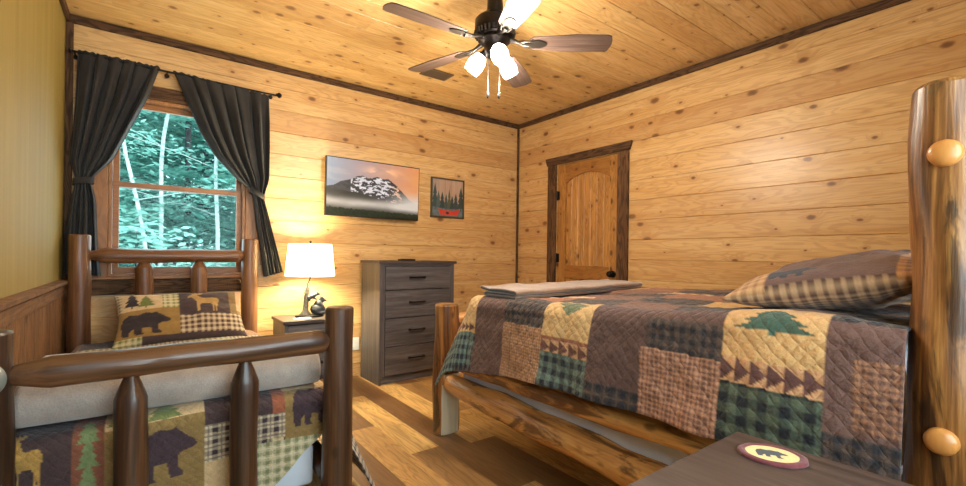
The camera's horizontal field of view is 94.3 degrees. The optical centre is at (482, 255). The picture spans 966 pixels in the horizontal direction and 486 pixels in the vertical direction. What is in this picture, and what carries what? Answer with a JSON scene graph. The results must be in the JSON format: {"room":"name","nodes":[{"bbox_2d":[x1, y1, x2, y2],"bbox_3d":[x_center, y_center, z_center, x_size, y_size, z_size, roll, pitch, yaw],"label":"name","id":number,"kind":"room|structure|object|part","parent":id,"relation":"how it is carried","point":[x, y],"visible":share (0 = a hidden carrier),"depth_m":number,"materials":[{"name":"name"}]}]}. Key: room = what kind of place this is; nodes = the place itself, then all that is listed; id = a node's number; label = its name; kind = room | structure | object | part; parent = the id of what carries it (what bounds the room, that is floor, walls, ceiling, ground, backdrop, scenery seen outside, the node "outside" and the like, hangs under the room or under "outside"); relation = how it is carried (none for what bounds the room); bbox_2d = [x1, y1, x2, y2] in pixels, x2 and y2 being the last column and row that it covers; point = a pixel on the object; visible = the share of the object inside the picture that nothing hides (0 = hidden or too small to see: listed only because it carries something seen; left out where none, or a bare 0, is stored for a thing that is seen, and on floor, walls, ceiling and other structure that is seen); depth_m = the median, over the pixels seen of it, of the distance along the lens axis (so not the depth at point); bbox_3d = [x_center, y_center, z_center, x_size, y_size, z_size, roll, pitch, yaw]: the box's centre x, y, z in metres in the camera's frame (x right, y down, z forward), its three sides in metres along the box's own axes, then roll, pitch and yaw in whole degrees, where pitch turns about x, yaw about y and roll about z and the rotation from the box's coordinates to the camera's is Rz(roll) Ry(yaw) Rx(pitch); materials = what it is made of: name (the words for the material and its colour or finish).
{"room":"cabin bedroom","nodes":[
{"label":"cabin bedroom","id":0,"kind":"room"},
{"bbox_2d":[0,0,65,298],"bbox_3d":[-1.390,-0.231,1.043,0.100,2.665,4.640,1,0,-37],"label":"wall","id":1,"kind":"structure","parent":0,"point":[32,32],"depth_m":2.09,"materials":[{"name":"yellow paint"}]},
{"bbox_2d":[3,296,64,392],"bbox_3d":[-1.386,0.676,1.121,0.014,0.849,4.445,1,0,-37],"label":"wainscoting","id":2,"kind":"structure","parent":1,"relation":"attached to","point":[39,334],"depth_m":2.24,"materials":[{"name":"brown wood"}]},
{"bbox_2d":[0,279,67,328],"bbox_3d":[-1.370,0.234,1.131,0.013,0.064,4.450,1,0,-37],"label":"trim","id":3,"kind":"structure","parent":1,"relation":"attached to","point":[14,314],"depth_m":1.95,"materials":[{"name":"brown wood"}]},
{"bbox_2d":[59,0,69,20],"bbox_3d":[-1.347,-1.536,1.111,0.021,0.051,4.515,1,0,-37],"label":"trim","id":4,"kind":"structure","parent":1,"relation":"attached to","point":[63,3],"depth_m":2.79,"materials":[{"name":"brown wood"}]},
{"bbox_2d":[72,24,516,380],"bbox_3d":[-1.199,-0.228,4.147,4.127,2.665,0.100,1,0,-37],"label":"wall","id":5,"kind":"structure","parent":0,"point":[311,121],"depth_m":4.09,"materials":[{"name":"brown wood"}]},
{"bbox_2d":[63,21,73,353],"bbox_3d":[-2.719,-0.222,2.934,0.037,2.611,0.019,1,0,-37],"label":"trim","id":6,"kind":"structure","parent":5,"relation":"attached to","point":[69,25],"depth_m":2.92,"materials":[{"name":"brown wood"}]},
{"bbox_2d":[91,86,256,295],"bbox_3d":[-2.243,-0.467,3.338,1.050,1.475,0.140,1,0,-37],"label":"window","id":7,"kind":"structure","parent":5,"relation":"in","point":[162,100],"depth_m":3.23,"materials":[{"name":"brown wood"}]},
{"bbox_3d":[-2.585,-0.478,3.030,0.083,1.277,0.021,1,0,-37],"label":"casing","id":8,"kind":"part","parent":7,"relation":"part of","materials":[{"name":"brown wood"}]},
{"bbox_3d":[-2.227,0.156,3.306,1.030,0.019,0.060,1,0,-37],"label":"sill","id":9,"kind":"part","parent":7,"relation":"part of","materials":[{"name":"brown wood"}]},
{"bbox_3d":[-2.208,-1.158,3.303,1.050,0.092,0.025,1,0,-37],"label":"head casing","id":10,"kind":"part","parent":7,"relation":"part of","materials":[{"name":"brown wood"}]},
{"bbox_3d":[-2.249,-0.482,3.346,0.830,1.255,0.120,1,0,-37],"label":"frame","id":11,"kind":"part","parent":7,"relation":"part of","materials":[{"name":"brown wood"}]},
{"bbox_3d":[-2.257,-0.783,3.362,0.790,0.613,0.030,1,0,-37],"label":"sash","id":12,"kind":"part","parent":7,"relation":"part of","materials":[{"name":"brown wood"}]},
{"bbox_3d":[-2.245,-0.193,3.336,0.790,0.639,0.030,1,0,-37],"label":"sash","id":13,"kind":"part","parent":7,"relation":"part of","materials":[{"name":"brown wood"}]},
{"bbox_3d":[-1.851,-0.468,3.579,0.083,1.277,0.021,1,0,-37],"label":"casing","id":14,"kind":"part","parent":7,"relation":"part of","materials":[{"name":"brown wood"}]},
{"bbox_2d":[68,48,281,98],"bbox_3d":[-2.169,-1.310,3.290,1.285,0.046,0.091,1,0,-37],"label":"curtain rod","id":15,"kind":"object","parent":5,"relation":"attached to","point":[279,95],"visible":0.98,"depth_m":3.22,"materials":[{"name":"black metal"}]},
{"bbox_2d":[64,50,159,275],"bbox_3d":[-2.488,-0.604,3.024,0.492,1.478,0.098,1,0,-38],"label":"curtain","id":16,"kind":"object","parent":15,"relation":"hanging from","point":[111,95],"visible":0.88,"depth_m":2.96,"materials":[{"name":"grey fabric"}]},
{"bbox_2d":[173,71,282,276],"bbox_3d":[-1.931,-0.581,3.437,0.751,1.497,0.100,1,0,-37],"label":"curtain","id":17,"kind":"object","parent":15,"relation":"hanging from","point":[234,123],"visible":1,"depth_m":3.48,"materials":[{"name":"grey fabric"}]},
{"bbox_2d":[66,14,518,128],"bbox_3d":[-1.145,-1.534,4.098,3.925,0.051,0.021,1,0,-37],"label":"trim","id":18,"kind":"structure","parent":5,"relation":"attached to","point":[75,19],"depth_m":3.61,"materials":[{"name":"brown wood"}]},
{"bbox_2d":[352,337,358,349],"bbox_3d":[-1.169,0.805,4.109,0.072,0.116,0.008,1,0,-37],"label":"outlet","id":19,"kind":"object","parent":5,"relation":"attached to","point":[355,339],"visible":0.84,"depth_m":4.11,"materials":[{"name":"white plastic"}]},
{"bbox_2d":[324,155,419,220],"bbox_3d":[-1.013,-0.606,4.159,0.906,0.516,0.097,1,0,-37],"label":"television","id":20,"kind":"object","parent":5,"relation":"attached to","point":[353,187],"visible":1,"depth_m":4.10,"materials":[{"name":"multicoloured plastic"}]},
{"bbox_2d":[430,176,464,218],"bbox_3d":[-0.368,-0.602,4.688,0.407,0.410,0.020,1,0,-37],"label":"picture","id":21,"kind":"object","parent":5,"relation":"attached to","point":[446,195],"visible":1,"depth_m":4.68,"materials":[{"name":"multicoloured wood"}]},
{"bbox_2d":[515,129,519,282],"bbox_3d":[0.400,-0.181,5.268,0.021,2.611,0.021,1,0,-37],"label":"trim","id":22,"kind":"structure","parent":5,"relation":"attached to","point":[518,130],"depth_m":5.26,"materials":[{"name":"brown wood"}]},
{"bbox_2d":[303,375,618,485],"bbox_3d":[0.173,1.172,2.290,4.127,0.100,4.740,1,0,-37],"label":"floor","id":23,"kind":"structure","parent":0,"point":[392,423],"depth_m":2.59,"materials":[{"name":"laminate"}]},
{"bbox_2d":[0,234,353,485],"bbox_3d":[-1.571,0.486,2.317,1.105,1.226,2.138,1,0,-37],"label":"bed","id":24,"kind":"object","parent":23,"relation":"on","point":[332,459],"visible":0.7,"depth_m":1.60,"materials":[{"name":"brown wood"}]},
{"bbox_3d":[-1.377,0.655,1.237,0.122,0.893,0.121,1,0,-37],"label":"post","id":25,"kind":"part","parent":24,"relation":"part of","materials":[{"name":"brown wood"}]},
{"bbox_3d":[-2.557,0.475,2.837,0.123,1.222,0.124,1,0,-37],"label":"post","id":26,"kind":"part","parent":24,"relation":"part of","materials":[{"name":"brown wood"}]},
{"bbox_3d":[-2.163,0.000,3.127,0.889,0.102,0.102,0,0,-37],"label":"headboard rail","id":27,"kind":"part","parent":24,"relation":"part of","materials":[{"name":"brown wood"}]},
{"bbox_3d":[-0.975,0.340,1.534,0.909,0.094,0.098,0,0,-37],"label":"footboard rail","id":28,"kind":"part","parent":24,"relation":"part of","materials":[{"name":"brown wood"}]},
{"bbox_2d":[15,330,375,485],"bbox_3d":[-1.488,0.784,2.363,1.236,0.505,1.848,1,0,-37],"label":"quilt","id":29,"kind":"object","parent":24,"relation":"on","point":[189,441],"visible":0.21,"depth_m":1.60,"materials":[{"name":"fabric"}]},
{"bbox_2d":[14,339,320,428],"bbox_3d":[-1.217,0.471,1.845,0.912,0.153,0.571,1,0,-37],"label":"blanket","id":30,"kind":"object","parent":29,"relation":"on","point":[34,406],"visible":0.44,"depth_m":1.58,"materials":[{"name":"grey fabric"}]},
{"bbox_2d":[112,292,247,348],"bbox_3d":[-1.971,0.405,2.951,0.721,0.307,0.300,1,0,-38],"label":"pillow","id":31,"kind":"object","parent":29,"relation":"on","point":[142,319],"visible":0.96,"depth_m":2.87,"materials":[{"name":"fabric"}]},
{"bbox_3d":[-1.782,0.483,3.418,0.125,1.226,0.120,1,0,-37],"label":"post","id":32,"kind":"part","parent":24,"relation":"part of","materials":[{"name":"brown wood"}]},
{"bbox_2d":[275,445,312,485],"bbox_3d":[-1.600,0.873,2.359,0.869,0.172,1.780,1,0,-37],"label":"box spring","id":33,"kind":"object","parent":24,"relation":"on","point":[301,472],"visible":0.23,"depth_m":1.88,"materials":[{"name":"fabric"}]},
{"bbox_3d":[-1.191,0.904,2.621,0.096,0.096,1.890,1,0,-37],"label":"rail","id":34,"kind":"part","parent":24,"relation":"part of","materials":[{"name":"brown wood"}]},
{"bbox_3d":[-0.592,0.659,1.825,0.123,0.906,0.121,1,0,-37],"label":"post","id":35,"kind":"part","parent":24,"relation":"part of","materials":[{"name":"brown wood"}]},
{"bbox_2d":[272,314,324,378],"bbox_3d":[-1.401,0.794,3.576,0.450,0.615,0.417,1,0,-37],"label":"nightstand","id":36,"kind":"object","parent":23,"relation":"on","point":[282,324],"visible":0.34,"depth_m":3.43,"materials":[{"name":"grey laminate"}]},
{"bbox_3d":[-1.572,0.805,3.465,0.020,0.588,0.381,1,0,-37],"label":"panel","id":37,"kind":"part","parent":36,"relation":"part of","materials":[{"name":"grey laminate"}]},
{"bbox_2d":[293,317,311,319],"bbox_3d":[-1.391,0.483,3.460,0.070,0.006,0.120,1,0,41],"label":"card","id":38,"kind":"object","parent":36,"relation":"on","point":[302,318],"visible":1,"depth_m":3.44,"materials":[{"name":"white paper"}]},
{"bbox_3d":[-1.518,0.781,3.733,0.385,0.538,0.008,1,0,-37],"label":"panel","id":39,"kind":"part","parent":36,"relation":"part of","materials":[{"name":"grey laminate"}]},
{"bbox_3d":[-1.297,0.622,3.440,0.380,0.194,0.018,1,0,-37],"label":"drawer","id":40,"kind":"part","parent":36,"relation":"part of","materials":[{"name":"grey laminate"}]},
{"bbox_2d":[285,241,334,317],"bbox_3d":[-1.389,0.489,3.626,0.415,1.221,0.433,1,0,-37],"label":"table lamp","id":41,"kind":"object","parent":36,"relation":"on","point":[310,260],"visible":0.98,"depth_m":3.46,"materials":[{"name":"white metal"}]},
{"bbox_3d":[-1.381,0.033,3.588,0.372,0.250,0.372,1,0,-37],"label":"lamp shade","id":42,"kind":"part","parent":41,"relation":"part of","materials":[{"name":"white fabric"}]},
{"bbox_3d":[-1.300,0.821,3.440,0.380,0.194,0.018,1,0,-37],"label":"drawer","id":43,"kind":"part","parent":36,"relation":"part of","materials":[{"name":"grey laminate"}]},
{"bbox_2d":[360,260,456,385],"bbox_3d":[-0.686,0.578,4.188,0.801,1.066,0.417,1,0,-38],"label":"dresser","id":44,"kind":"object","parent":23,"relation":"on","point":[399,298],"visible":0.91,"depth_m":3.98,"materials":[{"name":"grey laminate"}]},
{"bbox_3d":[-0.989,0.587,3.966,0.022,1.040,0.375,1,0,-38],"label":"panel","id":45,"kind":"part","parent":44,"relation":"part of","materials":[{"name":"grey laminate"}]},
{"bbox_2d":[398,259,414,260],"bbox_3d":[-0.697,0.035,4.101,0.170,0.018,0.044,1,0,-45],"label":"remote control","id":46,"kind":"object","parent":44,"relation":"on","point":[398,259],"visible":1,"depth_m":4.07,"materials":[{"name":"black plastic"}]},
{"bbox_3d":[-0.611,1.078,4.078,0.720,0.068,0.017,1,0,-38],"label":"rail","id":47,"kind":"part","parent":44,"relation":"part of","materials":[{"name":"grey laminate"}]},
{"bbox_3d":[-0.809,0.574,4.337,0.720,1.010,0.008,1,0,-38],"label":"panel","id":48,"kind":"part","parent":44,"relation":"part of","materials":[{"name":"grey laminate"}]},
{"bbox_3d":[-0.590,0.916,4.054,0.659,0.243,0.020,1,0,-38],"label":"drawer","id":49,"kind":"part","parent":44,"relation":"part of","materials":[{"name":"grey laminate"}]},
{"bbox_3d":[-0.586,0.668,4.054,0.659,0.239,0.020,1,0,-38],"label":"drawer","id":50,"kind":"part","parent":44,"relation":"part of","materials":[{"name":"grey laminate"}]},
{"bbox_3d":[-0.590,0.905,4.021,0.162,0.020,0.030,1,0,-38],"label":"handle","id":51,"kind":"part","parent":44,"relation":"part of","materials":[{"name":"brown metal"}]},
{"bbox_3d":[-0.585,0.081,4.062,0.720,0.018,0.026,1,0,-38],"label":"rail","id":52,"kind":"part","parent":44,"relation":"part of","materials":[{"name":"grey laminate"}]},
{"bbox_3d":[-0.583,0.423,4.054,0.659,0.237,0.020,1,0,-38],"label":"drawer","id":53,"kind":"part","parent":44,"relation":"part of","materials":[{"name":"grey laminate"}]},
{"bbox_3d":[-0.580,0.197,4.054,0.659,0.201,0.020,1,0,-38],"label":"drawer","id":54,"kind":"part","parent":44,"relation":"part of","materials":[{"name":"grey laminate"}]},
{"bbox_3d":[-0.581,0.192,4.021,0.162,0.020,0.030,1,0,-38],"label":"handle","id":55,"kind":"part","parent":44,"relation":"part of","materials":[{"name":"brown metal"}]},
{"bbox_3d":[-0.583,0.412,4.021,0.162,0.020,0.030,1,0,-38],"label":"handle","id":56,"kind":"part","parent":44,"relation":"part of","materials":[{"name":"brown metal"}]},
{"bbox_3d":[-0.587,0.657,4.021,0.162,0.020,0.030,1,0,-38],"label":"handle","id":57,"kind":"part","parent":44,"relation":"part of","materials":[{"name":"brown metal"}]},
{"bbox_3d":[-0.406,0.595,4.426,0.022,1.040,0.375,1,0,-38],"label":"panel","id":58,"kind":"part","parent":44,"relation":"part of","materials":[{"name":"grey laminate"}]},
{"bbox_2d":[432,74,965,485],"bbox_3d":[1.081,0.359,2.435,1.804,1.550,2.423,1,0,-37],"label":"bed","id":59,"kind":"object","parent":23,"relation":"on","point":[935,444],"visible":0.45,"depth_m":1.06,"materials":[{"name":"brown wood"}]},
{"bbox_3d":[-0.233,0.711,2.857,0.170,0.812,0.168,1,0,-37],"label":"post","id":60,"kind":"part","parent":59,"relation":"part of","materials":[{"name":"brown wood"}]},
{"bbox_3d":[0.409,0.425,3.334,1.540,0.117,0.112,1,0,-37],"label":"footboard rail","id":61,"kind":"part","parent":59,"relation":"part of","materials":[{"name":"brown wood"}]},
{"bbox_3d":[0.419,0.826,1.962,0.170,0.175,2.124,1,2,-37],"label":"rail","id":62,"kind":"part","parent":59,"relation":"part of","materials":[{"name":"brown wood"}]},
{"bbox_3d":[0.425,0.655,1.965,0.112,0.120,2.123,1,-1,-37],"label":"rail","id":63,"kind":"part","parent":59,"relation":"part of","materials":[{"name":"brown wood"}]},
{"bbox_2d":[463,374,902,481],"bbox_3d":[1.075,0.709,2.431,1.490,0.250,2.028,1,0,-37],"label":"box spring","id":64,"kind":"object","parent":59,"relation":"attached to","point":[664,454],"visible":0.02,"depth_m":1.89,"materials":[{"name":"fabric"}]},
{"bbox_2d":[901,334,907,465],"bbox_3d":[1.171,0.435,2.300,1.500,0.290,1.728,1,0,-37],"label":"mattress","id":65,"kind":"object","parent":64,"relation":"on","point":[906,353],"visible":0.02,"depth_m":1.18,"materials":[{"name":"fabric"}]},
{"bbox_2d":[435,287,911,480],"bbox_3d":[1.071,0.456,2.370,1.926,0.599,2.007,1,0,-37],"label":"quilt","id":66,"kind":"object","parent":65,"relation":"on","point":[828,384],"visible":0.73,"depth_m":1.41,"materials":[{"name":"fabric"}]},
{"bbox_2d":[481,279,642,299],"bbox_3d":[0.534,0.194,2.777,1.283,0.060,0.323,1,0,-42],"label":"throw blanket","id":67,"kind":"object","parent":66,"relation":"on","point":[514,291],"visible":1,"depth_m":2.56,"materials":[{"name":"grey fabric"}]},
{"bbox_2d":[722,249,911,310],"bbox_3d":[1.203,0.083,1.495,0.703,0.212,0.492,1,0,-40],"label":"pillow","id":68,"kind":"object","parent":66,"relation":"on","point":[879,278],"visible":0.73,"depth_m":1.29,"materials":[{"name":"fabric"}]},
{"bbox_3d":[1.113,0.362,1.064,0.176,1.545,0.178,1,0,-37],"label":"post","id":69,"kind":"part","parent":59,"relation":"part of","materials":[{"name":"brown wood"}]},
{"bbox_2d":[627,432,913,485],"bbox_3d":[0.580,0.783,0.786,0.487,0.690,0.477,1,0,-37],"label":"nightstand","id":70,"kind":"object","parent":23,"relation":"on","point":[719,463],"visible":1,"depth_m":0.91,"materials":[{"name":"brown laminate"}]},
{"bbox_2d":[737,443,808,468],"bbox_3d":[0.630,0.434,0.978,0.133,0.008,0.109,1,0,25],"label":"coaster","id":71,"kind":"object","parent":70,"relation":"on","point":[771,455],"visible":1,"depth_m":0.97,"materials":[{"name":"fabric"}]},
{"bbox_2d":[66,0,881,124],"bbox_3d":[0.210,-1.592,2.290,4.127,0.100,4.740,1,0,-37],"label":"ceiling","id":72,"kind":"structure","parent":0,"point":[358,42],"depth_m":3.14,"materials":[{"name":"brown wood"}]},
{"bbox_2d":[419,69,453,80],"bbox_3d":[-0.393,-1.546,3.823,0.250,0.008,0.164,1,0,-37],"label":"ceiling vent","id":73,"kind":"object","parent":72,"relation":"in","point":[433,73],"visible":0.79,"depth_m":3.82,"materials":[{"name":"brown metal"}]},
{"bbox_2d":[382,0,611,98],"bbox_3d":[0.024,-1.214,2.494,1.254,0.660,1.302,1,0,-37],"label":"ceiling fan","id":74,"kind":"object","parent":72,"relation":"hanging from","point":[495,27],"visible":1,"depth_m":2.47,"materials":[{"name":"brown wood"}]},
{"bbox_3d":[-0.285,-1.201,2.284,0.460,0.034,0.144,1,0,-37],"label":"blade","id":75,"kind":"part","parent":74,"relation":"part of","materials":[{"name":"brown wood"}]},
{"bbox_3d":[-0.272,-1.201,2.781,0.459,0.034,0.141,1,0,37],"label":"blade","id":76,"kind":"part","parent":74,"relation":"part of","materials":[{"name":"brown wood"}]},
{"bbox_3d":[-0.045,-1.090,2.556,0.107,0.126,0.114,1,0,-37],"label":"lamp shade","id":77,"kind":"part","parent":74,"relation":"part of","materials":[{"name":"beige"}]},
{"bbox_3d":[0.089,-1.088,2.416,0.048,0.048,0.048,1,0,-37],"label":"bulb","id":78,"kind":"part","parent":74,"relation":"part of","materials":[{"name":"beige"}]},
{"bbox_3d":[0.089,-1.088,2.412,0.102,0.126,0.117,1,0,-37],"label":"lamp shade","id":79,"kind":"part","parent":74,"relation":"part of","materials":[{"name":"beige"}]},
{"bbox_3d":[0.147,-1.087,2.600,0.120,0.126,0.097,1,0,-37],"label":"lamp shade","id":80,"kind":"part","parent":74,"relation":"part of","materials":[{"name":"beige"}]},
{"bbox_3d":[0.206,-1.195,2.924,0.141,0.034,0.459,1,0,19],"label":"blade","id":81,"kind":"part","parent":74,"relation":"part of","materials":[{"name":"brown wood"}]},
{"bbox_3d":[0.187,-1.195,2.116,0.141,0.034,0.459,1,0,-17],"label":"blade","id":82,"kind":"part","parent":74,"relation":"part of","materials":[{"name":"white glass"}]},
{"bbox_3d":[0.490,-1.191,2.513,0.459,0.034,0.141,1,0,1],"label":"blade","id":83,"kind":"part","parent":74,"relation":"part of","materials":[{"name":"brown wood"}]},
{"bbox_2d":[518,0,965,289],"bbox_3d":[1.833,-0.188,3.457,0.100,2.665,4.640,1,0,-37],"label":"wall","id":84,"kind":"structure","parent":0,"point":[742,169],"depth_m":3.15,"materials":[{"name":"brown wood"}]},
{"bbox_2d":[546,165,556,281],"bbox_3d":[0.733,0.081,4.817,0.023,2.096,0.117,1,0,-37],"label":"trim","id":85,"kind":"structure","parent":84,"relation":"attached to","point":[552,170],"depth_m":4.80,"materials":[{"name":"brown wood"}]},
{"bbox_2d":[556,154,617,281],"bbox_3d":[1.002,0.085,4.464,0.111,2.085,0.786,1,0,-37],"label":"door","id":86,"kind":"structure","parent":84,"relation":"in","point":[587,189],"depth_m":4.47,"materials":[{"name":"brown wood"}]},
{"bbox_3d":[1.035,0.574,4.487,0.017,0.690,0.566,1,0,-37],"label":"panel","id":87,"kind":"part","parent":86,"relation":"part of","materials":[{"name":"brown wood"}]},
{"bbox_3d":[1.034,0.166,4.483,0.035,0.135,0.566,1,0,-37],"label":"rail","id":88,"kind":"part","parent":86,"relation":"part of","materials":[{"name":"brown wood"}]},
{"bbox_3d":[1.048,-0.854,4.483,0.035,0.206,0.566,1,0,-37],"label":"rail","id":89,"kind":"part","parent":86,"relation":"part of","materials":[{"name":"brown wood"}]},
{"bbox_3d":[1.047,-0.369,4.487,0.017,0.945,0.566,1,0,-37],"label":"panel","id":90,"kind":"part","parent":86,"relation":"part of","materials":[{"name":"brown wood"}]},
{"bbox_3d":[1.189,0.171,4.184,0.076,0.066,0.066,1,0,-37],"label":"handle","id":91,"kind":"part","parent":86,"relation":"part of","materials":[{"name":"black metal"}]},
{"bbox_2d":[546,140,632,166],"bbox_3d":[1.014,-1.003,4.456,0.029,0.077,1.083,1,0,-37],"label":"trim","id":92,"kind":"structure","parent":84,"relation":"attached to","point":[626,145],"depth_m":4.38,"materials":[{"name":"brown wood"}]},
{"bbox_2d":[616,150,629,280],"bbox_3d":[1.271,0.088,4.098,0.023,2.096,0.117,1,0,-37],"label":"trim","id":93,"kind":"structure","parent":84,"relation":"attached to","point":[623,158],"depth_m":4.08,"materials":[{"name":"brown wood"}]},
{"bbox_2d":[519,0,910,128],"bbox_3d":[1.778,-1.495,3.451,0.021,0.051,4.515,1,0,-37],"label":"trim","id":94,"kind":"structure","parent":84,"relation":"attached to","point":[884,4],"depth_m":3.29,"materials":[{"name":"brown wood"}]},
{"label":"outside","id":95,"kind":"structure","parent":0,"visible":0},
{"bbox_3d":[-11.790,2.114,19.046,32.000,0.300,35.410,1,0,-37],"label":"ground","id":96,"kind":"structure","parent":95,"visible":0},
{"bbox_2d":[119,112,203,264],"bbox_3d":[-6.033,-3.535,6.489,4.407,11.151,3.611,1,0,-12],"label":"tree","id":97,"kind":"object","parent":96,"relation":"on","point":[126,221],"visible":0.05,"depth_m":6.65,"materials":[{"name":"green plant"}]},
{"bbox_2d":[120,174,203,246],"bbox_3d":[-10.181,-4.638,13.480,5.931,13.254,4.346,1,0,-37],"label":"tree","id":98,"kind":"object","parent":96,"relation":"on","point":[201,174],"visible":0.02,"depth_m":13.39,"materials":[{"name":"green plant"}]},
{"bbox_2d":[119,222,208,266],"bbox_3d":[-7.026,0.510,8.971,2.924,3.045,2.344,1,0,-5],"label":"bush","id":99,"kind":"object","parent":96,"relation":"on","point":[135,264],"visible":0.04,"depth_m":8.95,"materials":[{"name":"green plant"}]},
{"bbox_2d":[118,113,213,266],"bbox_3d":[-8.767,-4.245,10.793,4.464,12.504,5.228,1,0,41],"label":"tree","id":100,"kind":"object","parent":96,"relation":"on","point":[152,113],"visible":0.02,"depth_m":10.95,"materials":[{"name":"green plant"}]},
{"bbox_2d":[119,126,226,266],"bbox_3d":[-6.807,-3.781,8.101,4.991,11.630,3.640,1,0,-37],"label":"tree","id":101,"kind":"object","parent":96,"relation":"on","point":[138,169],"visible":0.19,"depth_m":8.34,"materials":[{"name":"green plant"}]},
{"bbox_2d":[120,131,230,266],"bbox_3d":[-4.837,-2.441,7.781,3.660,9.010,3.578,1,0,23],"label":"tree","id":102,"kind":"object","parent":96,"relation":"on","point":[217,223],"visible":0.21,"depth_m":7.85,"materials":[{"name":"green plant"}]},
{"bbox_2d":[119,114,233,266],"bbox_3d":[-5.573,-2.452,7.627,4.194,9.005,3.458,1,0,7],"label":"tree","id":103,"kind":"object","parent":96,"relation":"on","point":[163,136],"visible":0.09,"depth_m":7.73,"materials":[{"name":"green plant"}]},
{"bbox_2d":[119,110,235,266],"bbox_3d":[-6.044,-3.857,9.175,4.784,11.808,3.926,1,0,5],"label":"tree","id":104,"kind":"object","parent":96,"relation":"on","point":[189,124],"visible":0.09,"depth_m":8.95,"materials":[{"name":"green plant"}]},
{"bbox_2d":[119,115,235,266],"bbox_3d":[-7.275,-4.075,10.395,4.825,12.204,4.595,1,0,20],"label":"tree","id":105,"kind":"object","parent":96,"relation":"on","point":[153,126],"visible":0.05,"depth_m":9.81,"materials":[{"name":"green plant"}]},
{"bbox_2d":[119,141,235,266],"bbox_3d":[-7.216,-4.123,11.330,5.033,12.308,4.428,1,0,-2],"label":"tree","id":106,"kind":"object","parent":96,"relation":"on","point":[178,162],"visible":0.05,"depth_m":10.82,"materials":[{"name":"green plant"}]},
{"bbox_2d":[120,114,234,265],"bbox_3d":[-8.525,-4.430,12.972,5.421,12.877,4.701,1,0,-41],"label":"tree","id":107,"kind":"object","parent":96,"relation":"on","point":[142,117],"visible":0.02,"depth_m":12.18,"materials":[{"name":"green plant"}]},
{"bbox_2d":[120,114,235,263],"bbox_3d":[-5.573,-1.953,6.612,3.964,8.004,3.297,1,0,-1],"label":"tree","id":108,"kind":"object","parent":96,"relation":"on","point":[125,155],"visible":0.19,"depth_m":7.18,"materials":[{"name":"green plant"}]},
{"bbox_2d":[127,201,235,266],"bbox_3d":[-5.459,0.524,8.743,2.885,3.056,2.468,1,0,-37],"label":"bush","id":109,"kind":"object","parent":96,"relation":"on","point":[182,215],"visible":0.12,"depth_m":8.77,"materials":[{"name":"green plant"}]},
{"bbox_2d":[135,239,235,266],"bbox_3d":[-4.432,0.902,6.877,2.515,2.328,1.982,1,0,-21],"label":"bush","id":110,"kind":"object","parent":96,"relation":"on","point":[178,263],"visible":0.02,"depth_m":6.90,"materials":[{"name":"green plant"}]},
{"bbox_2d":[139,123,235,249],"bbox_3d":[-5.748,-4.004,11.131,5.443,12.107,3.845,1,0,-37],"label":"tree","id":111,"kind":"object","parent":96,"relation":"on","point":[201,138],"visible":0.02,"depth_m":10.30,"materials":[{"name":"green plant"}]},
{"bbox_2d":[141,110,235,266],"bbox_3d":[-4.759,-3.717,9.141,5.070,11.551,4.176,1,0,-37],"label":"tree","id":112,"kind":"object","parent":96,"relation":"on","point":[222,175],"visible":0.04,"depth_m":8.44,"materials":[{"name":"green plant"}]},
{"bbox_2d":[157,140,235,264],"bbox_3d":[-8.164,-4.548,14.444,4.994,13.133,5.306,1,0,18],"label":"tree","id":113,"kind":"object","parent":96,"relation":"on","point":[177,140],"visible":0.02,"depth_m":13.82,"materials":[{"name":"green plant"}]},
{"bbox_2d":[182,148,235,266],"bbox_3d":[-6.304,-4.288,13.847,4.950,12.652,5.354,1,0,12],"label":"tree","id":114,"kind":"object","parent":96,"relation":"on","point":[197,156],"visible":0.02,"depth_m":12.25,"materials":[{"name":"green plant"}]},
{"bbox_2d":[186,148,235,189],"bbox_3d":[-3.519,-3.562,8.780,4.576,11.283,4.137,1,0,-34],"label":"tree","id":115,"kind":"object","parent":96,"relation":"on","point":[212,165],"visible":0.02,"depth_m":7.62,"materials":[{"name":"green plant"}]}
]}

